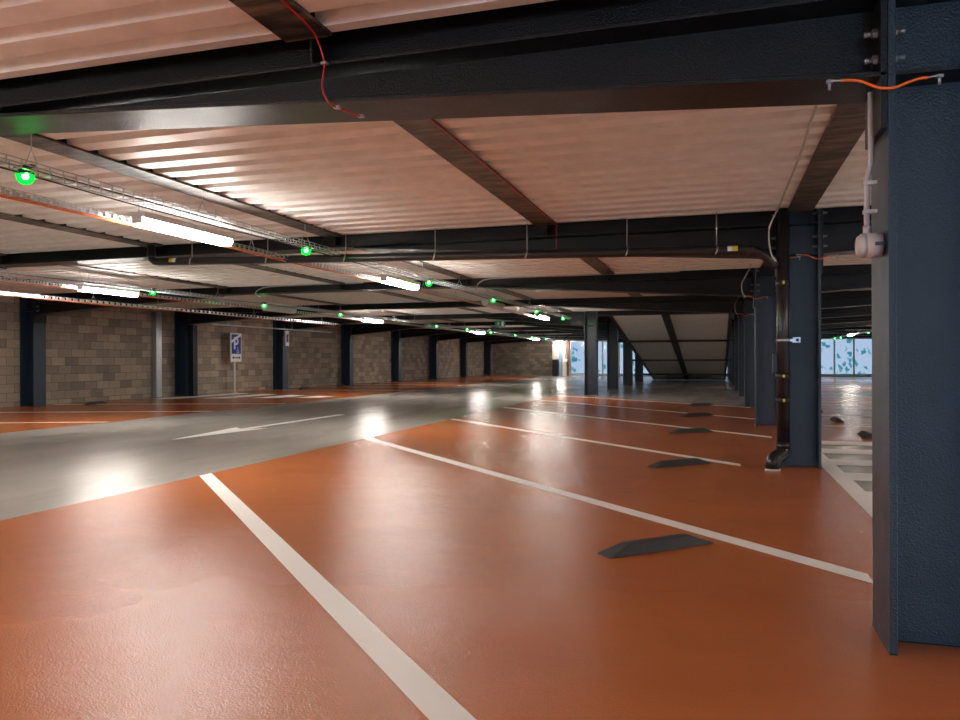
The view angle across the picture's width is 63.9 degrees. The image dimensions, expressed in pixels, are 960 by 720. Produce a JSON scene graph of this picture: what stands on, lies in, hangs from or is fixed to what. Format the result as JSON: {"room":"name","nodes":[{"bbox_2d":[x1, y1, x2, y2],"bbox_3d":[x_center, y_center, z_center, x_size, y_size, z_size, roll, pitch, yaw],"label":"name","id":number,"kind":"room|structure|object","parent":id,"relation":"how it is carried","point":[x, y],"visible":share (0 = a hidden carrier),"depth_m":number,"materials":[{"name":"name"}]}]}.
{"room":"parking garage","nodes":[
{"label":"parking garage","id":0,"kind":"room"},
{"bbox_2d":[0,292,492,406],"bbox_3d":[-8.131,-0.263,24.995,0.200,2.780,61.000,0,0,17],"label":"wall","id":1,"kind":"structure","parent":0,"point":[104,354],"depth_m":22.19,"materials":[{"name":"brick"}]},
{"bbox_2d":[0,0,554,79],"bbox_3d":[1.158,-1.563,0.432,31.680,0.110,4.840,0,0,17],"label":"ceiling","id":2,"kind":"structure","parent":0,"point":[37,36],"depth_m":3.47,"materials":[{"name":"white metal"}]},
{"bbox_2d":[229,0,331,41],"bbox_3d":[-1.501,-1.567,1.250,0.240,0.175,4.830,0,0,17],"label":"joist","id":3,"kind":"object","parent":2,"relation":"attached to","point":[274,15],"visible":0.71,"depth_m":3.35,"materials":[{"name":"metal"}]},
{"bbox_2d":[352,318,506,323],"bbox_3d":[8.759,-1.588,25.139,31.680,0.110,4.840,0,0,17],"label":"ceiling","id":4,"kind":"structure","parent":0,"point":[485,319],"depth_m":29.87,"materials":[{"name":"white metal"}]},
{"bbox_2d":[0,104,870,253],"bbox_3d":[2.679,-1.568,5.373,31.680,0.110,4.840,0,0,17],"label":"ceiling","id":5,"kind":"structure","parent":0,"point":[350,178],"depth_m":6.21,"materials":[{"name":"white metal"}]},
{"bbox_2d":[0,212,161,246],"bbox_3d":[-4.951,-1.556,7.721,0.240,0.175,4.830,0,0,17],"label":"joist","id":6,"kind":"object","parent":5,"relation":"attached to","point":[16,218],"visible":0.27,"depth_m":8.67,"materials":[{"name":"metal"}]},
{"bbox_2d":[0,134,342,237],"bbox_3d":[-2.466,-1.564,6.956,0.240,0.175,4.830,0,0,17],"label":"joist","id":7,"kind":"object","parent":5,"relation":"attached to","point":[60,147],"visible":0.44,"depth_m":6.26,"materials":[{"name":"metal"}]},
{"bbox_2d":[128,190,234,245],"bbox_3d":[-2.743,-1.320,7.183,0.170,0.342,1.280,0,0,17],"label":"light","id":8,"kind":"object","parent":5,"relation":"hanging from","point":[142,219],"visible":0.9,"depth_m":7.00,"materials":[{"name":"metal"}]},
{"bbox_2d":[133,217,232,245],"bbox_3d":[-2.743,-1.185,7.183,0.140,0.072,1.250,0,0,17],"label":"diffuser","id":9,"kind":"object","parent":8,"relation":"attached to","point":[159,224],"depth_m":7.06,"materials":[{"name":"plastic"}]},
{"bbox_2d":[147,212,779,269],"bbox_3d":[-0.670,-1.192,8.788,7.659,0.616,0.147,0,0,17],"label":"drain pipe","id":10,"kind":"object","parent":5,"relation":"hanging from","point":[749,250],"visible":0.98,"depth_m":8.53,"materials":[{"name":"black plastic"}]},
{"bbox_2d":[393,119,556,225],"bbox_3d":[0.019,-1.573,6.192,0.240,0.175,4.830,0,0,17],"label":"joist","id":11,"kind":"object","parent":5,"relation":"attached to","point":[425,131],"visible":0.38,"depth_m":5.88,"materials":[{"name":"metal"}]},
{"bbox_2d":[429,119,557,248],"bbox_3d":[0.148,-1.344,6.210,0.015,0.287,4.862,0,0,17],"label":"cable","id":12,"kind":"object","parent":11,"relation":"attached to","point":[429,119],"visible":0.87,"depth_m":6.03,"materials":[{"name":"plastic"}]},
{"bbox_2d":[768,105,817,261],"bbox_3d":[2.233,-1.236,5.437,0.113,0.548,4.508,0,0,17],"label":"cable","id":13,"kind":"object","parent":5,"relation":"attached to","point":[815,106],"visible":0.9,"depth_m":6.10,"materials":[{"name":"plastic"}]},
{"bbox_2d":[788,103,864,211],"bbox_3d":[2.504,-1.581,5.427,0.240,0.175,4.830,0,0,17],"label":"joist","id":14,"kind":"object","parent":5,"relation":"attached to","point":[846,125],"visible":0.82,"depth_m":5.57,"materials":[{"name":"metal"}]},
{"bbox_2d":[0,250,871,293],"bbox_3d":[4.199,-1.573,10.315,31.680,0.110,4.840,0,0,17],"label":"ceiling","id":15,"kind":"structure","parent":0,"point":[228,275],"depth_m":12.87,"materials":[{"name":"white metal"}]},
{"bbox_2d":[76,277,139,296],"bbox_3d":[-6.387,-1.308,13.263,0.170,0.342,1.280,0,0,17],"label":"light","id":16,"kind":"object","parent":15,"relation":"hanging from","point":[80,287],"visible":0.99,"depth_m":13.16,"materials":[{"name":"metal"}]},
{"bbox_2d":[78,287,138,296],"bbox_3d":[-6.386,-1.173,13.263,0.140,0.072,1.250,0,0,17],"label":"diffuser","id":17,"kind":"object","parent":16,"relation":"attached to","point":[104,290],"depth_m":13.23,"materials":[{"name":"plastic"}]},
{"bbox_2d":[60,264,229,287],"bbox_3d":[-5.916,-1.553,13.427,0.240,0.175,4.830,0,0,17],"label":"joist","id":18,"kind":"object","parent":15,"relation":"attached to","point":[81,266],"visible":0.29,"depth_m":13.36,"materials":[{"name":"metal"}]},
{"bbox_2d":[0,186,538,318],"bbox_3d":[-1.751,-1.338,11.157,0.067,0.317,24.330,0,0,17],"label":"cable tray","id":19,"kind":"object","parent":15,"relation":"hanging from","point":[15,195],"visible":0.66,"depth_m":6.82,"materials":[{"name":"metal"}]},
{"bbox_2d":[0,277,556,341],"bbox_3d":[-2.038,-1.338,28.079,0.067,0.315,48.520,0,0,17],"label":"cable tray","id":20,"kind":"object","parent":15,"relation":"hanging from","point":[12,280],"visible":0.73,"depth_m":15.78,"materials":[{"name":"metal"}]},
{"bbox_2d":[0,267,566,340],"bbox_3d":[-1.414,-1.362,27.896,0.107,0.270,48.503,0,0,17],"label":"cable tray","id":21,"kind":"object","parent":15,"relation":"hanging from","point":[23,273],"visible":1,"depth_m":15.19,"materials":[{"name":"metal"}]},
{"bbox_2d":[0,134,570,319],"bbox_3d":[-0.981,-1.353,11.389,0.110,0.292,25.203,0,0,17],"label":"cable tray","id":22,"kind":"object","parent":15,"relation":"hanging from","point":[9,164],"visible":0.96,"depth_m":6.69,"materials":[{"name":"metal"}]},
{"bbox_2d":[13,164,34,184],"bbox_3d":[-2.981,-1.211,5.049,0.150,0.124,0.112,0,0,17],"label":"indicator","id":23,"kind":"object","parent":22,"relation":"attached to","point":[26,178],"visible":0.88,"depth_m":5.01,"materials":[{"name":"green plastic"}]},
{"bbox_2d":[234,264,344,283],"bbox_3d":[-3.431,-1.561,12.662,0.240,0.175,4.830,0,0,17],"label":"joist","id":24,"kind":"object","parent":15,"relation":"attached to","point":[255,266],"visible":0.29,"depth_m":13.12,"materials":[{"name":"metal"}]},
{"bbox_2d":[255,282,362,297],"bbox_3d":[-3.389,-1.367,15.161,2.386,0.258,0.024,0,0,17],"label":"cable","id":25,"kind":"object","parent":15,"relation":"hanging from","point":[353,282],"visible":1,"depth_m":15.21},
{"bbox_2d":[378,261,419,289],"bbox_3d":[-1.247,-1.325,12.048,0.170,0.342,1.280,0,0,17],"label":"light","id":26,"kind":"object","parent":15,"relation":"hanging from","point":[385,278],"visible":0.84,"depth_m":11.84,"materials":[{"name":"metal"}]},
{"bbox_2d":[380,277,418,289],"bbox_3d":[-1.246,-1.190,12.048,0.140,0.072,1.250,0,0,17],"label":"diffuser","id":27,"kind":"object","parent":26,"relation":"attached to","point":[396,281],"depth_m":11.93,"materials":[{"name":"plastic"}]},
{"bbox_2d":[374,252,472,279],"bbox_3d":[-0.946,-1.569,11.898,0.240,0.175,4.830,0,0,17],"label":"joist","id":28,"kind":"object","parent":15,"relation":"attached to","point":[416,263],"visible":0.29,"depth_m":12.62,"materials":[{"name":"metal"}]},
{"bbox_2d":[476,271,679,288],"bbox_3d":[1.655,-1.407,13.609,3.630,0.209,0.022,0,0,17],"label":"cable","id":29,"kind":"object","parent":15,"relation":"hanging from","point":[659,271],"visible":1,"depth_m":13.59,"materials":[{"name":"plastic"}]},
{"bbox_2d":[580,258,615,274],"bbox_3d":[1.539,-1.578,11.133,0.240,0.175,4.830,0,0,17],"label":"joist","id":30,"kind":"object","parent":15,"relation":"attached to","point":[597,264],"visible":0.21,"depth_m":12.15,"materials":[{"name":"metal"}]},
{"bbox_2d":[275,306,621,317],"bbox_3d":[7.239,-1.583,20.198,31.680,0.110,4.840,0,0,17],"label":"ceiling","id":31,"kind":"structure","parent":0,"point":[434,311],"depth_m":23.75,"materials":[{"name":"white metal"}]},
{"bbox_2d":[212,319,331,332],"bbox_3d":[-6.522,-1.238,25.065,0.067,0.484,6.950,0,0,17],"label":"cable tray","id":32,"kind":"object","parent":31,"relation":"hanging from","point":[262,319],"visible":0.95,"depth_m":24.33,"materials":[{"name":"metal"}]},
{"bbox_2d":[212,324,331,332],"bbox_3d":[-6.521,-1.013,25.065,0.064,0.034,6.950,0,0,17],"label":"wire basket","id":33,"kind":"object","parent":32,"relation":"on","point":[212,324],"depth_m":24.35,"materials":[{"name":"metal"}]},
{"bbox_2d":[361,312,383,322],"bbox_3d":[-3.270,-1.318,23.394,0.170,0.342,1.280,0,0,17],"label":"light","id":34,"kind":"object","parent":31,"relation":"hanging from","point":[365,319],"visible":1,"depth_m":23.24,"materials":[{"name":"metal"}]},
{"bbox_2d":[414,325,536,328],"bbox_3d":[10.279,-1.593,30.081,31.680,0.110,4.840,0,0,17],"label":"ceiling","id":35,"kind":"structure","parent":0,"point":[505,325],"depth_m":34.74,"materials":[{"name":"white metal"}]},
{"bbox_2d":[0,374,959,719],"bbox_3d":[7.537,1.128,21.119,32.420,0.294,63.200,0,0,17],"label":"floor","id":36,"kind":"structure","parent":0,"point":[418,549],"depth_m":4.16,"materials":[{"name":"orange paint"}]},
{"bbox_2d":[20,294,45,406],"bbox_3d":[-10.111,-0.334,17.423,0.395,2.775,0.343,0,0,17],"label":"steel column","id":37,"kind":"structure","parent":36,"relation":"on","point":[32,335],"depth_m":17.40,"materials":[{"name":"metal"}]},
{"bbox_2d":[152,312,161,396],"bbox_3d":[-9.021,-0.150,21.513,0.135,2.380,0.220,0,0,17],"label":"post","id":38,"kind":"object","parent":36,"relation":"on","point":[156,316],"visible":0.93,"depth_m":21.43,"materials":[{"name":"metal"}]},
{"bbox_2d":[175,309,188,395],"bbox_3d":[-8.591,-0.339,22.364,0.395,2.775,0.343,0,0,17],"label":"steel column","id":39,"kind":"structure","parent":36,"relation":"on","point":[181,335],"depth_m":22.35,"materials":[{"name":"metal"}]},
{"bbox_2d":[188,325,197,395],"bbox_3d":[-8.317,0.018,22.322,0.156,2.060,0.200,0,0,17],"label":"duct","id":40,"kind":"object","parent":36,"relation":"on","point":[193,329],"visible":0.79,"depth_m":22.24,"materials":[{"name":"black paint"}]},
{"bbox_2d":[230,333,241,392],"bbox_3d":[-7.840,0.094,24.569,0.174,1.896,0.575,0,0,17],"label":"parking sign","id":41,"kind":"object","parent":36,"relation":"on","point":[235,338],"visible":1,"depth_m":24.54,"materials":[{"name":"metal"}]},
{"bbox_2d":[273,318,287,388],"bbox_3d":[-7.071,-0.344,27.306,0.395,2.775,0.343,0,0,17],"label":"steel column","id":42,"kind":"structure","parent":36,"relation":"on","point":[280,352],"depth_m":27.30,"materials":[{"name":"metal"}]},
{"bbox_2d":[341,324,353,384],"bbox_3d":[-5.551,-0.349,32.247,0.395,2.775,0.343,0,0,17],"label":"steel column","id":43,"kind":"structure","parent":36,"relation":"on","point":[346,343],"depth_m":32.24,"materials":[{"name":"metal"}]},
{"bbox_2d":[391,330,401,380],"bbox_3d":[-4.031,-0.354,37.189,0.395,2.775,0.343,0,0,17],"label":"steel column","id":44,"kind":"structure","parent":36,"relation":"on","point":[396,346],"depth_m":37.17,"materials":[{"name":"metal"}]},
{"bbox_2d":[430,335,438,378],"bbox_3d":[-2.511,-0.359,42.130,0.395,2.775,0.343,0,0,17],"label":"steel column","id":45,"kind":"structure","parent":36,"relation":"on","point":[434,371],"depth_m":42.12,"materials":[{"name":"metal"}]},
{"bbox_2d":[460,338,467,376],"bbox_3d":[-0.990,-0.364,47.072,0.395,2.775,0.343,0,0,17],"label":"steel column","id":46,"kind":"structure","parent":36,"relation":"on","point":[463,348],"depth_m":47.05,"materials":[{"name":"metal"}]},
{"bbox_2d":[484,341,490,374],"bbox_3d":[0.530,-0.369,52.013,0.395,2.775,0.343,0,0,17],"label":"steel column","id":47,"kind":"structure","parent":36,"relation":"on","point":[487,349],"depth_m":51.99,"materials":[{"name":"metal"}]},
{"bbox_2d":[552,340,558,375],"bbox_3d":[5.102,-0.127,51.972,0.370,2.420,0.350,0,0,17],"label":"pillar","id":48,"kind":"structure","parent":36,"relation":"on","point":[555,345],"depth_m":51.82,"materials":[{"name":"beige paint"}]},
{"bbox_2d":[559,342,561,375],"bbox_3d":[5.436,-0.093,52.325,0.280,2.350,0.099,0,0,17],"label":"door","id":49,"kind":"structure","parent":36,"relation":"on","point":[560,344],"depth_m":52.30,"materials":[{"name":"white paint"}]},
{"bbox_2d":[566,341,568,375],"bbox_3d":[5.984,-0.110,52.407,0.180,2.380,0.100,0,0,17],"label":"post","id":50,"kind":"object","parent":36,"relation":"on","point":[567,342],"visible":0.86,"depth_m":52.36,"materials":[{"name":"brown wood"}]},
{"bbox_2d":[584,311,598,394],"bbox_3d":[3.479,-0.299,24.061,0.395,2.775,0.343,0,0,17],"label":"steel column","id":51,"kind":"structure","parent":36,"relation":"on","point":[590,317],"depth_m":24.04,"materials":[{"name":"metal"}]},
{"bbox_2d":[607,316,618,388],"bbox_3d":[4.999,-0.304,29.002,0.395,2.775,0.343,0,0,17],"label":"steel column","id":52,"kind":"structure","parent":36,"relation":"on","point":[612,331],"depth_m":28.99,"materials":[{"name":"metal"}]},
{"bbox_2d":[623,338,632,384],"bbox_3d":[6.519,-0.309,33.943,0.395,2.775,0.343,0,0,17],"label":"steel column","id":53,"kind":"structure","parent":36,"relation":"on","point":[627,351],"depth_m":33.93,"materials":[{"name":"metal"}]},
{"bbox_2d":[635,354,642,380],"bbox_3d":[8.039,-0.314,38.885,0.395,2.775,0.343,0,0,17],"label":"steel column","id":54,"kind":"structure","parent":36,"relation":"on","point":[638,365],"depth_m":38.88,"materials":[{"name":"metal"}]},
{"bbox_2d":[597,533,712,558],"bbox_3d":[1.027,1.061,4.466,0.763,0.060,0.134,0,0,-27],"label":"wheel stop","id":55,"kind":"object","parent":36,"relation":"on","point":[662,543],"visible":1,"depth_m":4.40,"materials":[{"name":"black rubber"}]},
{"bbox_2d":[609,314,734,379],"bbox_3d":[8.395,-0.249,32.294,4.158,2.623,18.170,0,0,17],"label":"ramp","id":56,"kind":"object","parent":36,"relation":"on","point":[688,346],"visible":1,"depth_m":28.84,"materials":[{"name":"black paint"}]},
{"bbox_2d":[647,458,709,467],"bbox_3d":[2.073,1.058,7.984,0.763,0.060,0.134,0,0,-27],"label":"wheel stop","id":57,"kind":"object","parent":36,"relation":"on","point":[688,461],"visible":1,"depth_m":7.92,"materials":[{"name":"black rubber"}]},
{"bbox_2d":[670,428,712,433],"bbox_3d":[3.172,1.054,11.559,0.763,0.060,0.134,0,0,-27],"label":"wheel stop","id":58,"kind":"object","parent":36,"relation":"on","point":[687,430],"visible":1,"depth_m":11.49,"materials":[{"name":"black rubber"}]},
{"bbox_2d":[681,412,711,416],"bbox_3d":[4.207,1.051,14.924,0.763,0.060,0.134,0,0,-27],"label":"wheel stop","id":59,"kind":"object","parent":36,"relation":"on","point":[701,413],"visible":1,"depth_m":14.86,"materials":[{"name":"black rubber"}]},
{"bbox_2d":[730,325,731,381],"bbox_3d":[12.390,-0.329,37.546,0.395,2.775,0.343,0,0,17],"label":"steel column","id":60,"kind":"structure","parent":36,"relation":"on","point":[731,325],"depth_m":37.57,"materials":[{"name":"metal"}]},
{"bbox_2d":[732,319,734,384],"bbox_3d":[10.870,-0.324,32.605,0.395,2.775,0.343,0,0,17],"label":"steel column","id":61,"kind":"structure","parent":36,"relation":"on","point":[733,357],"depth_m":32.62,"materials":[{"name":"metal"}]},
{"bbox_2d":[734,314,737,389],"bbox_3d":[9.350,-0.319,27.663,0.395,2.775,0.343,0,0,17],"label":"steel column","id":62,"kind":"structure","parent":36,"relation":"on","point":[735,315],"depth_m":27.70,"materials":[{"name":"metal"}]},
{"bbox_2d":[738,314,743,396],"bbox_3d":[7.830,-0.314,22.722,0.395,2.775,0.343,0,0,17],"label":"steel column","id":63,"kind":"structure","parent":36,"relation":"on","point":[740,317],"depth_m":22.74,"materials":[{"name":"metal"}]},
{"bbox_2d":[597,310,725,315],"bbox_3d":[5.649,-1.526,23.392,4.166,0.295,0.320,0,0,17],"label":"cross beam","id":64,"kind":"structure","parent":63,"relation":"attached to","point":[623,312],"depth_m":23.58,"materials":[{"name":"metal"}]},
{"bbox_2d":[744,297,754,406],"bbox_3d":[6.310,-0.308,17.780,0.395,2.775,0.343,0,0,17],"label":"steel column","id":65,"kind":"structure","parent":36,"relation":"on","point":[749,353],"depth_m":17.79,"materials":[{"name":"metal"}]},
{"bbox_2d":[754,268,776,424],"bbox_3d":[4.790,-0.303,12.839,0.395,2.775,0.343,0,0,17],"label":"steel column","id":66,"kind":"structure","parent":36,"relation":"on","point":[765,309],"depth_m":12.83,"materials":[{"name":"metal"}]},
{"bbox_2d":[765,208,800,470],"bbox_3d":[2.986,-0.210,7.662,0.397,2.600,0.207,0,0,-21],"label":"downpipe","id":67,"kind":"object","parent":36,"relation":"on","point":[781,358],"visible":0.98,"depth_m":7.64,"materials":[{"name":"black plastic"}]},
{"bbox_2d":[780,208,821,468],"bbox_3d":[3.269,-0.298,7.897,0.395,2.775,0.343,0,0,17],"label":"steel column","id":68,"kind":"structure","parent":36,"relation":"on","point":[804,273],"depth_m":7.87,"materials":[{"name":"metal"}]},
{"bbox_2d":[871,0,959,655],"bbox_3d":[1.749,-0.293,2.956,0.395,2.775,0.343,0,0,17],"label":"steel column","id":69,"kind":"structure","parent":36,"relation":"on","point":[916,169],"depth_m":2.95,"materials":[{"name":"metal"}]},
{"bbox_2d":[855,92,885,257],"bbox_3d":[1.495,-0.714,2.958,0.095,0.642,0.099,0,0,17],"label":"junction box","id":70,"kind":"object","parent":69,"relation":"attached to","point":[868,244],"visible":1,"depth_m":2.95,"materials":[{"name":"grey plastic"}]},
{"bbox_2d":[826,73,943,90],"bbox_3d":[1.495,-1.028,2.851,0.390,0.066,0.034,0,0,17],"label":"wire","id":71,"kind":"object","parent":69,"relation":"attached to","point":[939,76],"visible":1,"depth_m":2.84,"materials":[{"name":"metal"}]},
{"bbox_2d":[142,288,871,308],"bbox_3d":[5.719,-1.578,15.256,31.680,0.110,4.840,0,0,17],"label":"ceiling","id":72,"kind":"structure","parent":0,"point":[362,297],"depth_m":18.38,"materials":[{"name":"white metal"}]},
{"bbox_2d":[0,281,339,324],"bbox_3d":[-6.964,-1.262,15.466,0.097,0.434,17.528,0,0,17],"label":"cable tray","id":73,"kind":"object","parent":72,"relation":"hanging from","point":[75,300],"visible":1,"depth_m":15.43,"materials":[{"name":"metal"}]},
{"bbox_2d":[261,299,296,313],"bbox_3d":[-4.799,-1.313,18.424,0.170,0.342,1.280,0,0,17],"label":"light","id":74,"kind":"object","parent":72,"relation":"hanging from","point":[268,308],"visible":0.95,"depth_m":18.34,"materials":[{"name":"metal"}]},
{"bbox_2d":[263,308,295,313],"bbox_3d":[-4.798,-1.178,18.424,0.140,0.072,1.250,0,0,17],"label":"diffuser","id":75,"kind":"object","parent":74,"relation":"attached to","point":[282,310],"depth_m":18.42,"materials":[{"name":"plastic"}]},
{"bbox_2d":[267,294,346,304],"bbox_3d":[-4.396,-1.558,18.368,0.240,0.175,4.830,0,0,17],"label":"joist","id":76,"kind":"object","parent":72,"relation":"attached to","point":[277,295],"visible":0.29,"depth_m":18.72,"materials":[{"name":"metal"}]},
{"bbox_2d":[371,291,437,302],"bbox_3d":[-1.911,-1.566,17.604,0.240,0.175,4.830,0,0,17],"label":"joist","id":77,"kind":"object","parent":72,"relation":"attached to","point":[382,292],"visible":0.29,"depth_m":17.94,"materials":[{"name":"metal"}]},
{"bbox_2d":[481,291,504,308],"bbox_3d":[0.297,-1.330,17.066,0.170,0.342,1.280,0,0,17],"label":"light","id":78,"kind":"object","parent":72,"relation":"hanging from","point":[487,303],"visible":0.9,"depth_m":16.77,"materials":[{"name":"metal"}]},
{"bbox_2d":[482,303,503,308],"bbox_3d":[0.297,-1.195,17.066,0.140,0.072,1.250,0,0,17],"label":"diffuser","id":79,"kind":"object","parent":78,"relation":"attached to","point":[492,305],"depth_m":17.00,"materials":[{"name":"plastic"}]},
{"bbox_2d":[492,289,535,299],"bbox_3d":[0.574,-1.574,16.839,0.240,0.175,4.830,0,0,17],"label":"joist","id":80,"kind":"object","parent":72,"relation":"attached to","point":[505,291],"visible":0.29,"depth_m":17.48,"materials":[{"name":"metal"}]},
{"bbox_2d":[562,341,569,375],"bbox_3d":[5.515,-0.108,52.787,1.420,2.380,0.450,0,0,17],"label":"wall","id":81,"kind":"structure","parent":0,"point":[564,367],"depth_m":52.49,"materials":[{"name":"beige paint"}]},
{"bbox_2d":[493,336,871,375],"bbox_3d":[16.250,-0.334,49.458,32.420,2.800,0.300,0,0,17],"label":"wall","id":82,"kind":"structure","parent":0,"point":[534,357],"depth_m":53.33,"materials":[{"name":"brick"}]},
{"bbox_2d":[570,341,583,373],"bbox_3d":[6.688,-0.162,52.348,1.100,2.280,0.080,0,0,17],"label":"window","id":83,"kind":"structure","parent":82,"relation":"in","point":[576,347],"depth_m":52.36,"materials":[{"name":"glass"}]},
{"bbox_2d":[598,341,602,373],"bbox_3d":[7.739,-0.166,52.024,1.100,2.280,0.080,0,0,17],"label":"window","id":84,"kind":"structure","parent":82,"relation":"in","point":[600,343],"depth_m":51.91,"materials":[{"name":"glass"}]},
{"bbox_2d":[603,341,618,373],"bbox_3d":[8.790,-0.169,51.701,1.100,2.280,0.080,0,0,17],"label":"window","id":85,"kind":"structure","parent":82,"relation":"in","point":[604,342],"depth_m":51.80,"materials":[{"name":"glass"}]},
{"bbox_2d":[619,343,634,374],"bbox_3d":[9.842,-0.173,51.377,1.100,2.280,0.080,0,0,17],"label":"window","id":86,"kind":"structure","parent":82,"relation":"in","point":[620,344],"depth_m":51.49,"materials":[{"name":"glass"}]},
{"bbox_2d":[570,374,871,376],"bbox_3d":[18.854,0.988,48.606,26.550,0.100,0.160,0,0,17],"label":"trim","id":87,"kind":"structure","parent":82,"relation":"attached to","point":[570,374],"depth_m":47.67,"materials":[{"name":"metal"}]},
{"bbox_2d":[821,338,834,374],"bbox_3d":[21.407,-0.211,47.819,1.100,2.280,0.080,0,0,17],"label":"window","id":88,"kind":"structure","parent":82,"relation":"in","point":[827,344],"depth_m":47.77,"materials":[{"name":"glass"}]},
{"bbox_2d":[834,338,853,374],"bbox_3d":[22.458,-0.214,47.496,1.100,2.280,0.080,0,0,17],"label":"window","id":89,"kind":"structure","parent":82,"relation":"in","point":[843,347],"depth_m":47.48,"materials":[{"name":"glass"}]},
{"bbox_2d":[854,338,871,374],"bbox_3d":[23.509,-0.218,47.172,1.100,2.280,0.080,0,0,17],"label":"window","id":90,"kind":"structure","parent":82,"relation":"in","point":[862,347],"depth_m":47.17,"materials":[{"name":"glass"}]},
{"bbox_3d":[7.262,-1.764,20.258,32.420,0.120,61.400,0,0,17],"label":"ceiling","id":91,"kind":"structure","parent":0,"visible":0},
{"bbox_2d":[0,211,775,276],"bbox_3d":[-4.185,-1.249,10.190,15.347,0.805,0.320,0,0,17],"label":"cross beam","id":92,"kind":"structure","parent":91,"relation":"attached to","point":[745,228],"depth_m":8.75,"materials":[{"name":"metal"}]},
{"bbox_2d":[34,268,759,323],"bbox_3d":[-2.665,-1.254,15.131,15.347,0.805,0.320,0,0,17],"label":"cross beam","id":93,"kind":"structure","parent":91,"relation":"attached to","point":[720,282],"depth_m":13.97,"materials":[{"name":"metal"}]},
{"bbox_2d":[283,311,583,335],"bbox_3d":[-1.801,-1.256,25.684,10.651,0.805,0.320,0,0,17],"label":"cross beam","id":94,"kind":"structure","parent":91,"relation":"attached to","point":[577,318],"depth_m":25.34,"materials":[{"name":"metal"}]},
{"bbox_2d":[0,0,905,149],"bbox_3d":[-5.705,-1.244,5.248,15.347,0.805,0.320,0,0,17],"label":"cross beam","id":95,"kind":"structure","parent":91,"relation":"attached to","point":[556,57],"depth_m":3.42,"materials":[{"name":"metal"}]},
{"bbox_2d":[281,0,364,117],"bbox_3d":[-0.871,-1.320,2.868,0.122,0.319,1.772,0,0,17],"label":"cable","id":96,"kind":"object","parent":95,"relation":"attached to","point":[323,63],"visible":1,"depth_m":3.52,"materials":[{"name":"plastic"}]},
{"bbox_2d":[186,295,743,330],"bbox_3d":[-1.145,-1.259,20.073,15.204,0.805,0.320,0,0,17],"label":"cross beam","id":97,"kind":"structure","parent":91,"relation":"attached to","point":[677,303],"depth_m":19.06,"materials":[{"name":"metal"}]},
{"bbox_2d":[350,316,606,339],"bbox_3d":[-0.280,-1.262,30.625,10.651,0.805,0.320,0,0,17],"label":"cross beam","id":98,"kind":"structure","parent":91,"relation":"attached to","point":[355,329],"depth_m":30.85,"materials":[{"name":"metal"}]},
{"bbox_2d":[399,327,622,342],"bbox_3d":[1.240,-1.267,35.566,10.651,0.805,0.320,0,0,17],"label":"cross beam","id":99,"kind":"structure","parent":91,"relation":"attached to","point":[408,333],"depth_m":36.26,"materials":[{"name":"metal"}]},
{"bbox_2d":[466,334,583,345],"bbox_3d":[6.456,-1.284,44.780,15.204,0.805,0.320,0,0,17],"label":"cross beam","id":100,"kind":"structure","parent":91,"relation":"attached to","point":[491,337],"depth_m":46.32,"materials":[{"name":"metal"}]},
{"bbox_2d":[436,331,621,343],"bbox_3d":[2.760,-1.272,40.508,10.651,0.805,0.320,0,0,17],"label":"cross beam","id":101,"kind":"structure","parent":91,"relation":"attached to","point":[459,335],"depth_m":41.25,"materials":[{"name":"metal"}]},
{"bbox_2d":[490,336,618,346],"bbox_3d":[7.976,-1.289,49.721,15.204,0.805,0.320,0,0,17],"label":"cross beam","id":102,"kind":"structure","parent":91,"relation":"attached to","point":[581,337],"depth_m":51.14,"materials":[{"name":"metal"}]},
{"bbox_2d":[775,264,871,292],"bbox_3d":[12.536,-1.304,10.455,15.976,0.805,0.320,0,0,17],"label":"cross beam","id":103,"kind":"structure","parent":91,"relation":"attached to","point":[834,278],"depth_m":12.46,"materials":[{"name":"metal"}]},
{"bbox_2d":[812,205,870,273],"bbox_3d":[11.016,-1.299,5.513,15.976,0.805,0.320,0,0,17],"label":"cross beam","id":104,"kind":"structure","parent":91,"relation":"attached to","point":[840,226],"depth_m":7.76,"materials":[{"name":"metal"}]},
{"bbox_2d":[821,290,871,308],"bbox_3d":[14.091,-1.309,15.386,15.904,0.805,0.320,0,0,17],"label":"cross beam","id":105,"kind":"structure","parent":91,"relation":"attached to","point":[841,299],"depth_m":17.18,"materials":[{"name":"metal"}]},
{"bbox_2d":[821,305,871,318],"bbox_3d":[15.611,-1.314,20.327,15.904,0.805,0.320,0,0,17],"label":"cross beam","id":106,"kind":"structure","parent":91,"relation":"attached to","point":[859,310],"depth_m":21.89,"materials":[{"name":"metal"}]},
{"bbox_2d":[821,315,871,324],"bbox_3d":[17.131,-1.319,25.269,15.904,0.805,0.320,0,0,17],"label":"cross beam","id":107,"kind":"structure","parent":91,"relation":"attached to","point":[863,318],"depth_m":26.62,"materials":[{"name":"metal"}]},
{"bbox_2d":[821,321,871,328],"bbox_3d":[18.651,-1.324,30.210,15.904,0.805,0.320,0,0,17],"label":"cross beam","id":108,"kind":"structure","parent":91,"relation":"attached to","point":[852,324],"depth_m":31.34,"materials":[{"name":"metal"}]},
{"bbox_2d":[821,326,871,331],"bbox_3d":[20.171,-1.329,35.151,15.904,0.805,0.320,0,0,17],"label":"cross beam","id":109,"kind":"structure","parent":91,"relation":"attached to","point":[855,327],"depth_m":35.99,"materials":[{"name":"metal"}]},
{"bbox_2d":[821,333,871,335],"bbox_3d":[23.212,-1.339,45.034,15.904,0.805,0.320,0,0,17],"label":"cross beam","id":110,"kind":"structure","parent":91,"relation":"attached to","point":[830,334],"depth_m":45.52,"materials":[{"name":"metal"}]},
{"bbox_2d":[821,330,871,333],"bbox_3d":[21.692,-1.334,40.093,15.904,0.805,0.320,0,0,17],"label":"cross beam","id":111,"kind":"structure","parent":91,"relation":"attached to","point":[843,331],"depth_m":40.80,"materials":[{"name":"metal"}]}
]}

